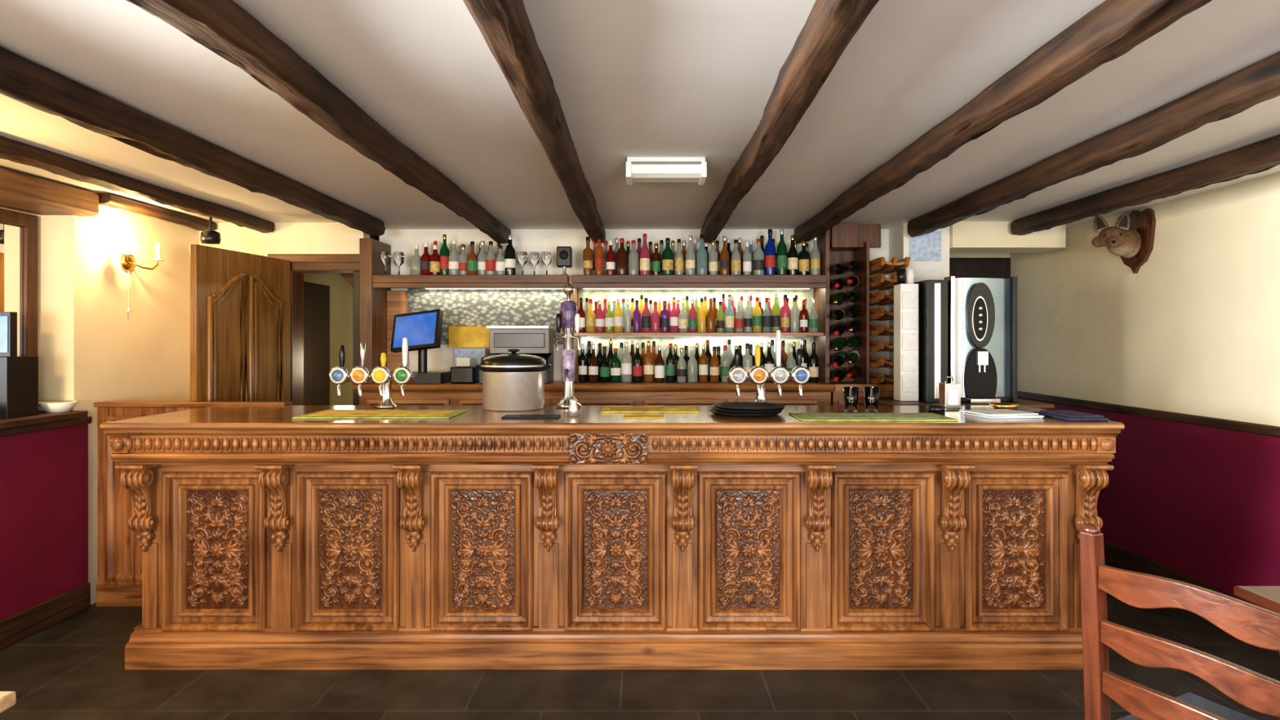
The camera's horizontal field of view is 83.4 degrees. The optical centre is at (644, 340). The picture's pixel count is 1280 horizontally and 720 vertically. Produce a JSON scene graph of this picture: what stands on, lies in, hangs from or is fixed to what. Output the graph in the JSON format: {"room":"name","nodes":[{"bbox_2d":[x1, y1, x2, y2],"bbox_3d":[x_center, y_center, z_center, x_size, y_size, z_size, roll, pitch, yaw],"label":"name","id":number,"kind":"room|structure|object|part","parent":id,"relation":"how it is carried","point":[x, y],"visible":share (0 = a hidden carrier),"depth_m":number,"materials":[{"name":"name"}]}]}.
{"room":"bar","nodes":[
{"label":"bar","id":0,"kind":"room"},
{"bbox_2d":[0,204,199,604],"bbox_3d":[-3.275,0.330,1.200,0.350,2.300,7.600,0,0,0],"label":"wall","id":1,"kind":"structure","parent":0,"point":[91,349],"depth_m":4.15,"materials":[{"name":"beige paint"}]},
{"bbox_2d":[0,208,37,355],"bbox_3d":[-3.284,-0.145,3.410,0.030,1.050,0.920,0,0,0],"label":"window","id":2,"kind":"structure","parent":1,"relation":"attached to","point":[18,230],"depth_m":3.78,"materials":[{"name":"brown wood"}]},
{"bbox_2d":[0,423,88,620],"bbox_3d":[-3.092,0.900,0.690,0.015,0.880,6.580,0,0,0],"label":"dado","id":3,"kind":"object","parent":1,"relation":"attached to","point":[44,474],"visible":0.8,"depth_m":3.68,"materials":[{"name":"red paint"}]},
{"bbox_2d":[0,410,88,429],"bbox_3d":[-3.160,0.399,3.400,0.280,0.038,1.000,0,0,0],"label":"window sill","id":4,"kind":"structure","parent":1,"relation":"attached to","point":[42,417],"depth_m":3.62,"materials":[{"name":"brown wood"}]},
{"bbox_2d":[0,311,38,418],"bbox_3d":[-3.190,0.120,3.570,0.200,0.520,0.180,0,0,0],"label":"cash register","id":5,"kind":"object","parent":4,"relation":"on","point":[19,375],"visible":1,"depth_m":3.53,"materials":[{"name":"black plastic"}]},
{"bbox_2d":[38,400,78,413],"bbox_3d":[-3.120,0.352,3.820,0.170,0.055,0.170,0,0,0],"label":"ceramic dish","id":6,"kind":"object","parent":4,"relation":"on","point":[64,406],"visible":0.99,"depth_m":3.77,"materials":[{"name":"white ceramic"}]},
{"bbox_2d":[0,582,90,650],"bbox_3d":[-3.085,1.410,0.690,0.030,0.140,6.580,0,0,0],"label":"baseboard","id":7,"kind":"structure","parent":1,"relation":"attached to","point":[15,628],"depth_m":3.67,"materials":[{"name":"brown wood"}]},
{"bbox_2d":[0,416,91,436],"bbox_3d":[-3.080,0.440,0.690,0.040,0.040,6.580,0,0,0],"label":"trim","id":8,"kind":"structure","parent":1,"relation":"attached to","point":[46,426],"depth_m":3.66,"materials":[{"name":"brown wood"}]},
{"bbox_2d":[0,167,98,216],"bbox_3d":[-3.150,-0.745,3.430,0.300,0.130,1.060,0,0,0],"label":"lintel beam","id":9,"kind":"structure","parent":1,"relation":"attached to","point":[21,192],"depth_m":3.63,"materials":[{"name":"brown wood"}]},
{"bbox_2d":[118,235,164,312],"bbox_3d":[-3.038,-0.387,4.300,0.123,0.441,0.344,0,0,0],"label":"wall sconce","id":10,"kind":"object","parent":1,"relation":"attached to","point":[127,260],"visible":1,"depth_m":4.29,"materials":[{"name":"gold metal"}]},
{"bbox_2d":[303,273,353,405],"bbox_3d":[-2.475,0.330,5.960,1.950,2.300,1.680,0,0,0],"label":"wall","id":11,"kind":"structure","parent":0,"point":[341,292],"depth_m":6.70,"materials":[{"name":"paint"}]},
{"bbox_2d":[199,222,1009,380],"bbox_3d":[-0.100,0.330,5.610,6.700,2.300,1.220,0,0,0],"label":"wall","id":12,"kind":"structure","parent":0,"point":[286,237],"depth_m":5.30,"materials":[{"name":"beige paint"}]},
{"bbox_2d":[190,244,290,400],"bbox_3d":[-2.498,0.460,4.527,0.089,2.020,0.850,0,0,8],"label":"door","id":13,"kind":"structure","parent":12,"relation":"in","point":[240,302],"depth_m":4.43,"materials":[{"name":"brown wood"}]},
{"bbox_2d":[267,253,359,405],"bbox_3d":[-2.280,0.440,5.055,0.680,2.080,0.170,0,0,0],"label":"trim","id":14,"kind":"structure","parent":12,"relation":"attached to","point":[300,264],"depth_m":4.99,"materials":[{"name":"brown wood"}]},
{"bbox_2d":[909,231,941,261],"bbox_3d":[1.950,-0.655,4.995,0.220,0.210,0.007,0,0,0],"label":"notice","id":15,"kind":"object","parent":12,"relation":"attached to","point":[925,247],"visible":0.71,"depth_m":4.99,"materials":[{"name":"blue paper"}]},
{"bbox_2d":[911,268,944,282],"bbox_3d":[1.970,-0.400,4.995,0.220,0.200,0.007,0,0,0],"label":"notice","id":16,"kind":"object","parent":12,"relation":"attached to","point":[920,274],"visible":0.36,"depth_m":4.99,"materials":[{"name":"paper"}]},
{"bbox_2d":[949,257,1010,278],"bbox_3d":[2.797,0.390,6.130,0.595,2.180,0.100,0,0,0],"label":"window","id":17,"kind":"structure","parent":12,"relation":"in","point":[988,268],"depth_m":6.08,"materials":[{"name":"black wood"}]},
{"bbox_2d":[949,221,1066,253],"bbox_3d":[2.510,-0.730,5.100,0.780,0.180,0.300,0,0,0],"label":"soffit","id":18,"kind":"object","parent":12,"relation":"attached to","point":[965,237],"depth_m":4.95,"materials":[{"name":"beige paint"}]},
{"bbox_2d":[0,0,1279,239],"bbox_3d":[-0.100,-0.870,2.250,6.800,0.100,9.900,0,0,0],"label":"ceiling","id":19,"kind":"structure","parent":0,"point":[630,77],"depth_m":2.48,"materials":[{"name":"paint"}]},
{"bbox_2d":[0,136,274,233],"bbox_3d":[-2.620,-0.778,1.200,0.145,0.083,7.560,0,0,0],"label":"ceiling beam","id":20,"kind":"structure","parent":19,"relation":"attached to","point":[14,151],"depth_m":3.52,"materials":[{"name":"brown wood"}]},
{"bbox_2d":[94,192,216,231],"bbox_3d":[-3.015,-0.784,4.480,0.120,0.071,1.000,0,0,0],"label":"ceiling beam","id":21,"kind":"structure","parent":19,"relation":"attached to","point":[104,198],"depth_m":4.34,"materials":[{"name":"brown wood"}]},
{"bbox_2d":[0,46,385,235],"bbox_3d":[-1.829,-0.759,1.160,0.143,0.120,7.480,0,0,0],"label":"ceiling beam","id":22,"kind":"structure","parent":19,"relation":"attached to","point":[23,80],"depth_m":2.61,"materials":[{"name":"brown wood"}]},
{"bbox_2d":[200,217,221,244],"bbox_3d":[-2.660,-0.672,4.400,0.110,0.165,0.110,0,0,0],"label":"fitting","id":23,"kind":"object","parent":19,"relation":"attached to","point":[209,236],"visible":0.96,"depth_m":4.37,"materials":[{"name":"black metal"}]},
{"bbox_2d":[125,0,511,244],"bbox_3d":[-1.043,-0.756,1.350,0.145,0.127,7.860,0,0,0],"label":"ceiling beam","id":24,"kind":"structure","parent":19,"relation":"attached to","point":[223,27],"depth_m":2.11,"materials":[{"name":"brown wood"}]},
{"bbox_2d":[462,0,605,243],"bbox_3d":[-0.342,-0.758,1.350,0.132,0.121,7.860,0,0,0],"label":"ceiling beam","id":25,"kind":"structure","parent":19,"relation":"attached to","point":[505,27],"depth_m":2.07,"materials":[{"name":"brown wood"}]},
{"bbox_2d":[626,156,706,185],"bbox_3d":[0.095,-0.772,3.270,0.360,0.094,0.170,0,0,0],"label":"ceiling light","id":26,"kind":"object","parent":19,"relation":"attached to","point":[638,169],"depth_m":3.20,"materials":[{"name":"white plastic"}]},
{"bbox_2d":[700,0,879,244],"bbox_3d":[0.458,-0.760,1.350,0.138,0.118,7.860,0,0,0],"label":"ceiling beam","id":27,"kind":"structure","parent":19,"relation":"attached to","point":[830,25],"depth_m":2.08,"materials":[{"name":"brown wood"}]},
{"bbox_2d":[793,0,1212,244],"bbox_3d":[1.140,-0.757,1.320,0.153,0.124,7.800,0,0,0],"label":"ceiling beam","id":28,"kind":"structure","parent":19,"relation":"attached to","point":[1113,28],"depth_m":2.09,"materials":[{"name":"brown wood"}]},
{"bbox_2d":[906,51,1279,237],"bbox_3d":[1.842,-0.757,1.160,0.141,0.124,7.480,0,0,0],"label":"ceiling beam","id":29,"kind":"structure","parent":19,"relation":"attached to","point":[1228,96],"depth_m":2.66,"materials":[{"name":"brown wood"}]},
{"bbox_2d":[1010,134,1279,235],"bbox_3d":[2.550,-0.759,1.160,0.133,0.120,7.480,0,0,0],"label":"ceiling beam","id":30,"kind":"structure","parent":19,"relation":"attached to","point":[1264,155],"depth_m":3.47,"materials":[{"name":"brown wood"}]},
{"bbox_2d":[0,561,1279,719],"bbox_3d":[-0.100,1.530,2.250,6.800,0.100,9.900,0,0,0],"label":"floor","id":31,"kind":"structure","parent":0,"point":[73,668],"depth_m":3.05,"materials":[{"name":"stone"}]},
{"bbox_2d":[0,691,16,712],"bbox_3d":[-1.823,1.115,1.120,0.955,0.730,0.840,0,0,0],"label":"pub table","id":32,"kind":"object","parent":31,"relation":"on","point":[7,699],"visible":1,"depth_m":1.52,"materials":[{"name":"brown wood"}]},
{"bbox_2d":[93,400,292,606],"bbox_3d":[-2.530,0.912,4.032,1.060,1.135,0.095,0,0,0],"label":"wood paneling","id":33,"kind":"structure","parent":31,"relation":"on","point":[119,553],"depth_m":4.00,"materials":[{"name":"brown wood"}]},
{"bbox_2d":[303,281,329,405],"bbox_3d":[-2.835,0.505,5.843,0.230,1.950,0.715,0,0,0],"label":"door","id":34,"kind":"structure","parent":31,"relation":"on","point":[316,296],"depth_m":5.93,"materials":[{"name":"black wood"}]},
{"bbox_2d":[352,228,835,405],"bbox_3d":[-0.343,0.340,5.059,3.235,2.280,0.478,0,0,0],"label":"bar","id":35,"kind":"object","parent":31,"relation":"on","point":[379,304],"visible":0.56,"depth_m":4.95,"materials":[{"name":"brown wood"}]},
{"bbox_2d":[380,251,404,275],"bbox_3d":[-1.778,-0.536,5.060,0.158,0.170,0.071,0,0,-13],"label":"glasses","id":36,"kind":"object","parent":35,"relation":"in","point":[385,256],"visible":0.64,"depth_m":5.04,"materials":[{"name":"clear glass"}]},
{"bbox_2d":[390,309,450,383],"bbox_3d":[-1.538,0.042,4.917,0.356,0.504,0.366,0,0,0],"label":"touchscreen till","id":37,"kind":"object","parent":35,"relation":"on","point":[422,330],"visible":0.91,"depth_m":4.84,"materials":[{"name":"black plastic"}]},
{"bbox_2d":[410,234,515,275],"bbox_3d":[-1.277,-0.597,5.094,0.735,0.293,0.204,0,0,0],"label":"bottles","id":38,"kind":"object","parent":35,"relation":"on","point":[447,263],"visible":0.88,"depth_m":5.02,"materials":[{"name":"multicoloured glass"}]},
{"bbox_2d":[450,357,479,383],"bbox_3d":[-1.250,0.207,5.000,0.160,0.174,0.200,0,0,0],"label":"receipt printer","id":39,"kind":"object","parent":35,"relation":"on","point":[464,372],"visible":0.94,"depth_m":4.90,"materials":[{"name":"black plastic"}]},
{"bbox_2d":[448,326,489,346],"bbox_3d":[-1.275,-0.025,5.231,0.290,0.150,0.062,0,0,0],"label":"notice","id":40,"kind":"object","parent":35,"relation":"attached to","point":[459,336],"visible":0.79,"depth_m":5.20,"materials":[{"name":"yellow paper"}]},
{"bbox_2d":[453,348,487,366],"bbox_3d":[-1.250,0.177,5.155,0.220,0.234,0.070,0,0,0],"label":"box","id":41,"kind":"object","parent":35,"relation":"on","point":[475,355],"visible":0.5,"depth_m":5.12,"materials":[{"name":"blue paper"}]},
{"bbox_2d":[479,325,553,383],"bbox_3d":[-0.890,0.097,5.030,0.460,0.394,0.340,0,0,0],"label":"cash register","id":42,"kind":"object","parent":35,"relation":"on","point":[537,340],"visible":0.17,"depth_m":4.94,"materials":[{"name":"grey plastic"}]},
{"bbox_2d":[517,251,551,275],"bbox_3d":[-0.775,-0.536,5.060,0.242,0.170,0.092,0,0,0],"label":"glasses","id":43,"kind":"object","parent":35,"relation":"in","point":[522,255],"visible":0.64,"depth_m":5.03,"materials":[{"name":"clear glass"}]},
{"bbox_2d":[556,246,572,275],"bbox_3d":[-0.560,-0.550,4.999,0.100,0.199,0.102,0,0,0],"label":"speaker","id":44,"kind":"object","parent":35,"relation":"on","point":[564,254],"visible":0.94,"depth_m":4.96,"materials":[{"name":"black plastic"}]},
{"bbox_2d":[425,288,809,288],"bbox_3d":[-0.200,-0.382,5.240,2.800,0.015,0.016,0,0,0],"label":"lamp","id":45,"kind":"object","parent":35,"relation":"attached to","point":[425,288],"visible":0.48,"depth_m":5.23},
{"bbox_2d":[577,288,813,379],"bbox_3d":[0.375,-0.050,5.289,1.730,0.680,0.018,0,0,0],"label":"mirror","id":46,"kind":"object","parent":35,"relation":"on","point":[596,295],"depth_m":5.28,"materials":[{"name":"mirror"}]},
{"bbox_2d":[577,293,817,332],"bbox_3d":[0.372,-0.196,5.123,1.700,0.279,0.183,0,0,0],"label":"bottles","id":47,"kind":"object","parent":35,"relation":"on","point":[641,319],"visible":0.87,"depth_m":5.07,"materials":[{"name":"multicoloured glass"}]},
{"bbox_2d":[577,338,818,382],"bbox_3d":[0.376,0.142,5.112,1.696,0.305,0.188,0,0,0],"label":"bottles","id":48,"kind":"object","parent":35,"relation":"on","point":[649,366],"visible":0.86,"depth_m":5.06,"materials":[{"name":"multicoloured glass"}]},
{"bbox_2d":[582,228,820,275],"bbox_3d":[0.400,-0.616,5.090,1.671,0.329,0.195,0,0,0],"label":"bottles","id":49,"kind":"object","parent":35,"relation":"on","point":[642,261],"visible":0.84,"depth_m":5.02,"materials":[{"name":"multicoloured glass"}]},
{"bbox_2d":[99,405,1124,670],"bbox_3d":[-0.142,0.920,3.547,4.455,1.120,0.866,0,0,0],"label":"bar counter","id":50,"kind":"object","parent":31,"relation":"on","point":[475,539],"depth_m":3.29,"materials":[{"name":"brown wood"}]},
{"bbox_3d":[-1.974,0.967,3.307,0.290,0.546,0.026,0,0,0],"label":"carved panel","id":51,"kind":"part","parent":50,"relation":"part of","materials":[{"name":"brown wood"}]},
{"bbox_3d":[-1.361,0.967,3.307,0.290,0.546,0.026,0,0,0],"label":"carved panel","id":52,"kind":"part","parent":50,"relation":"part of","materials":[{"name":"brown wood"}]},
{"bbox_2d":[328,337,417,408],"bbox_3d":[-1.442,0.171,3.827,0.435,0.376,0.136,0,0,0],"label":"tap tower","id":53,"kind":"object","parent":50,"relation":"on","point":[381,375],"visible":1,"depth_m":3.77,"materials":[{"name":"silver metal"}]},
{"bbox_2d":[292,409,468,418],"bbox_3d":[-1.260,0.355,3.480,0.720,0.008,0.360,0,0,0],"label":"towel","id":54,"kind":"object","parent":50,"relation":"on","point":[326,414],"visible":1,"depth_m":3.42,"materials":[{"name":"fabric"}]},
{"bbox_3d":[-0.748,0.967,3.307,0.290,0.546,0.026,0,0,0],"label":"carved panel","id":55,"kind":"part","parent":50,"relation":"part of","materials":[{"name":"brown wood"}]},
{"bbox_2d":[475,348,551,411],"bbox_3d":[-0.690,0.202,3.780,0.339,0.314,0.339,0,0,-45],"label":"cooking pot","id":56,"kind":"object","parent":50,"relation":"on","point":[513,382],"visible":1,"depth_m":3.64,"materials":[{"name":"metal"}]},
{"bbox_2d":[501,414,560,418],"bbox_3d":[-0.530,0.356,3.360,0.260,0.006,0.120,0,0,0],"label":"bar mat","id":57,"kind":"object","parent":50,"relation":"on","point":[506,416],"visible":1,"depth_m":3.32,"materials":[{"name":"black rubber"}]},
{"bbox_2d":[554,283,581,408],"bbox_3d":[-0.410,0.026,3.841,0.143,0.665,0.177,0,0,0],"label":"tap tower","id":58,"kind":"object","parent":50,"relation":"on","point":[568,318],"visible":0.93,"depth_m":3.83,"materials":[{"name":"silver metal"}]},
{"bbox_2d":[568,398,578,416],"bbox_3d":[-0.340,0.317,3.420,0.048,0.085,0.048,0,0,0],"label":"salt shaker","id":59,"kind":"object","parent":50,"relation":"on","point":[573,410],"visible":1,"depth_m":3.40,"materials":[{"name":"glass"}]},
{"bbox_3d":[-0.142,0.457,3.551,4.455,0.194,0.858,0,0,0],"label":"moulding","id":60,"kind":"part","parent":50,"relation":"part of","materials":[{"name":"brown wood"}]},
{"bbox_3d":[-0.135,0.967,3.307,0.290,0.546,0.026,0,0,0],"label":"carved panel","id":61,"kind":"part","parent":50,"relation":"part of","materials":[{"name":"brown wood"}]},
{"bbox_2d":[622,414,664,418],"bbox_3d":[-0.005,0.357,3.370,0.190,0.004,0.140,0,0,0],"label":"mat","id":62,"kind":"object","parent":50,"relation":"on","point":[625,416],"visible":1,"depth_m":3.34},
{"bbox_2d":[600,405,699,413],"bbox_3d":[0.025,0.355,3.710,0.490,0.008,0.300,0,0,0],"label":"towel","id":63,"kind":"object","parent":50,"relation":"on","point":[606,409],"visible":1,"depth_m":3.66,"materials":[{"name":"yellow fabric"}]},
{"bbox_2d":[709,401,785,417],"bbox_3d":[0.498,0.336,3.494,0.366,0.044,0.362,0,0,0],"label":"serving tray","id":64,"kind":"object","parent":50,"relation":"on","point":[740,409],"visible":1,"depth_m":3.40,"materials":[{"name":"black plastic"}]},
{"bbox_3d":[0.478,0.967,3.307,0.290,0.546,0.026,0,0,0],"label":"carved panel","id":65,"kind":"part","parent":50,"relation":"part of","materials":[{"name":"brown wood"}]},
{"bbox_2d":[726,329,810,402],"bbox_3d":[0.655,0.151,3.827,0.430,0.416,0.136,0,0,0],"label":"tap tower","id":66,"kind":"object","parent":50,"relation":"on","point":[758,375],"visible":0.94,"depth_m":3.77,"materials":[{"name":"silver metal"}]},
{"bbox_2d":[842,386,858,411],"bbox_3d":[1.050,0.299,3.660,0.080,0.120,0.080,0,0,0],"label":"glass tumbler","id":67,"kind":"object","parent":50,"relation":"on","point":[851,394],"visible":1,"depth_m":3.63,"materials":[{"name":"clear glass"}]},
{"bbox_2d":[863,386,879,411],"bbox_3d":[1.155,0.299,3.660,0.080,0.120,0.080,0,0,0],"label":"glass tumbler","id":68,"kind":"object","parent":50,"relation":"on","point":[871,394],"visible":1,"depth_m":3.63,"materials":[{"name":"clear glass"}]},
{"bbox_2d":[788,413,959,421],"bbox_3d":[1.050,0.355,3.350,0.700,0.008,0.300,0,0,0],"label":"towel","id":69,"kind":"object","parent":50,"relation":"on","point":[802,416],"visible":1,"depth_m":3.29,"materials":[{"name":"fabric"}]},
{"bbox_3d":[1.091,0.967,3.307,0.290,0.546,0.026,0,0,0],"label":"carved panel","id":70,"kind":"part","parent":50,"relation":"part of","materials":[{"name":"brown wood"}]},
{"bbox_2d":[926,404,946,413],"bbox_3d":[1.460,0.344,3.600,0.090,0.030,0.090,0,0,0],"label":"ashtray","id":71,"kind":"object","parent":50,"relation":"on","point":[931,408],"visible":1,"depth_m":3.57,"materials":[{"name":"black plastic"}]},
{"bbox_2d":[938,375,960,410],"bbox_3d":[1.570,0.270,3.697,0.080,0.178,0.085,0,0,0],"label":"napkin dispenser","id":72,"kind":"object","parent":50,"relation":"on","point":[949,393],"visible":0.96,"depth_m":3.66,"materials":[{"name":"silver metal"}]},
{"bbox_2d":[959,408,1044,418],"bbox_3d":[1.700,0.350,3.434,0.320,0.018,0.278,0,0,0],"label":"magazines","id":73,"kind":"object","parent":50,"relation":"on","point":[988,413],"visible":1,"depth_m":3.35,"materials":[{"name":"paper"}]},
{"bbox_2d":[989,402,1019,409],"bbox_3d":[1.860,0.344,3.720,0.140,0.030,0.140,0,0,0],"label":"glass dish","id":74,"kind":"object","parent":50,"relation":"on","point":[995,405],"visible":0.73,"depth_m":3.69,"materials":[{"name":"gold metal"}]},
{"bbox_3d":[1.704,0.967,3.307,0.290,0.546,0.026,0,0,0],"label":"carved panel","id":75,"kind":"part","parent":50,"relation":"part of","materials":[{"name":"brown wood"}]},
{"bbox_2d":[1033,409,1109,421],"bbox_3d":[1.980,0.348,3.350,0.180,0.022,0.300,0,0,0],"label":"folded cloth","id":76,"kind":"object","parent":50,"relation":"on","point":[1067,415],"visible":0.94,"depth_m":3.27,"materials":[{"name":"blue fabric"}]},
{"bbox_2d":[830,223,911,405],"bbox_3d":[1.525,0.340,4.965,0.539,2.280,0.650,0,0,0],"label":"wine rack","id":77,"kind":"object","parent":31,"relation":"on","point":[851,266],"visible":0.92,"depth_m":4.93,"materials":[{"name":"brown wood"}]},
{"bbox_2d":[878,396,1054,409],"bbox_3d":[1.885,0.922,4.365,0.910,1.115,0.530,0,0,0],"label":"base cabinet","id":78,"kind":"object","parent":31,"relation":"on","point":[883,401],"visible":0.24,"depth_m":4.16,"materials":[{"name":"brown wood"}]},
{"bbox_2d":[893,283,918,400],"bbox_3d":[1.585,0.012,4.356,0.110,0.704,0.128,0,0,0],"label":"panel","id":79,"kind":"object","parent":78,"relation":"on","point":[905,295],"visible":1,"depth_m":4.30,"materials":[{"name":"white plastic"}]},
{"bbox_2d":[896,268,915,284],"bbox_3d":[1.583,-0.387,4.360,0.107,0.092,0.052,0,0,0],"label":"paper cups","id":80,"kind":"object","parent":79,"relation":"on","point":[900,273],"visible":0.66,"depth_m":4.34,"materials":[{"name":"white paper"}]},
{"bbox_2d":[914,275,1017,404],"bbox_3d":[1.930,-0.006,4.360,0.540,0.740,0.480,0,0,0],"label":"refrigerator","id":81,"kind":"object","parent":78,"relation":"on","point":[967,326],"visible":0.93,"depth_m":4.22,"materials":[{"name":"black plastic"}]},
{"bbox_2d":[1079,523,1279,719],"bbox_3d":[1.443,0.977,1.726,0.485,1.006,0.532,0,0,-25],"label":"dining chair","id":82,"kind":"object","parent":31,"relation":"on","point":[1253,624],"visible":1,"depth_m":1.71,"materials":[{"name":"brown wood"}]},
{"bbox_2d":[1233,586,1279,719],"bbox_3d":[2.350,1.115,1.650,1.100,0.730,1.100,0,0,0],"label":"dining table","id":83,"kind":"object","parent":31,"relation":"on","point":[1268,597],"visible":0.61,"depth_m":2.13,"materials":[{"name":"brown wood"}]},
{"bbox_2d":[1009,172,1279,426],"bbox_3d":[3.175,0.330,1.750,0.150,2.300,8.700,0,0,0],"label":"wall","id":84,"kind":"structure","parent":0,"point":[1196,331],"depth_m":4.21,"materials":[{"name":"beige paint"}]},
{"bbox_2d":[1091,208,1155,273],"bbox_3d":[2.941,-0.620,4.478,0.314,0.400,0.414,0,0,0],"label":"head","id":85,"kind":"object","parent":84,"relation":"attached to","point":[1131,238],"visible":1,"depth_m":4.41},
{"bbox_2d":[1017,397,1279,608],"bbox_3d":[3.092,0.905,1.750,0.015,0.870,8.700,0,0,0],"label":"dado","id":86,"kind":"object","parent":84,"relation":"attached to","point":[1202,504],"depth_m":4.01,"materials":[{"name":"red paint"}]},
{"bbox_2d":[1017,391,1279,437],"bbox_3d":[3.080,0.445,1.750,0.040,0.050,8.700,0,0,0],"label":"trim","id":87,"kind":"structure","parent":84,"relation":"attached to","point":[1241,426],"depth_m":4.22,"materials":[{"name":"brown wood"}]},
{"bbox_2d":[1103,539,1247,602],"bbox_3d":[3.085,1.410,1.750,0.030,0.140,8.700,0,0,0],"label":"baseboard","id":88,"kind":"structure","parent":84,"relation":"attached to","point":[1120,557],"depth_m":4.45,"materials":[{"name":"brown wood"}]}
]}

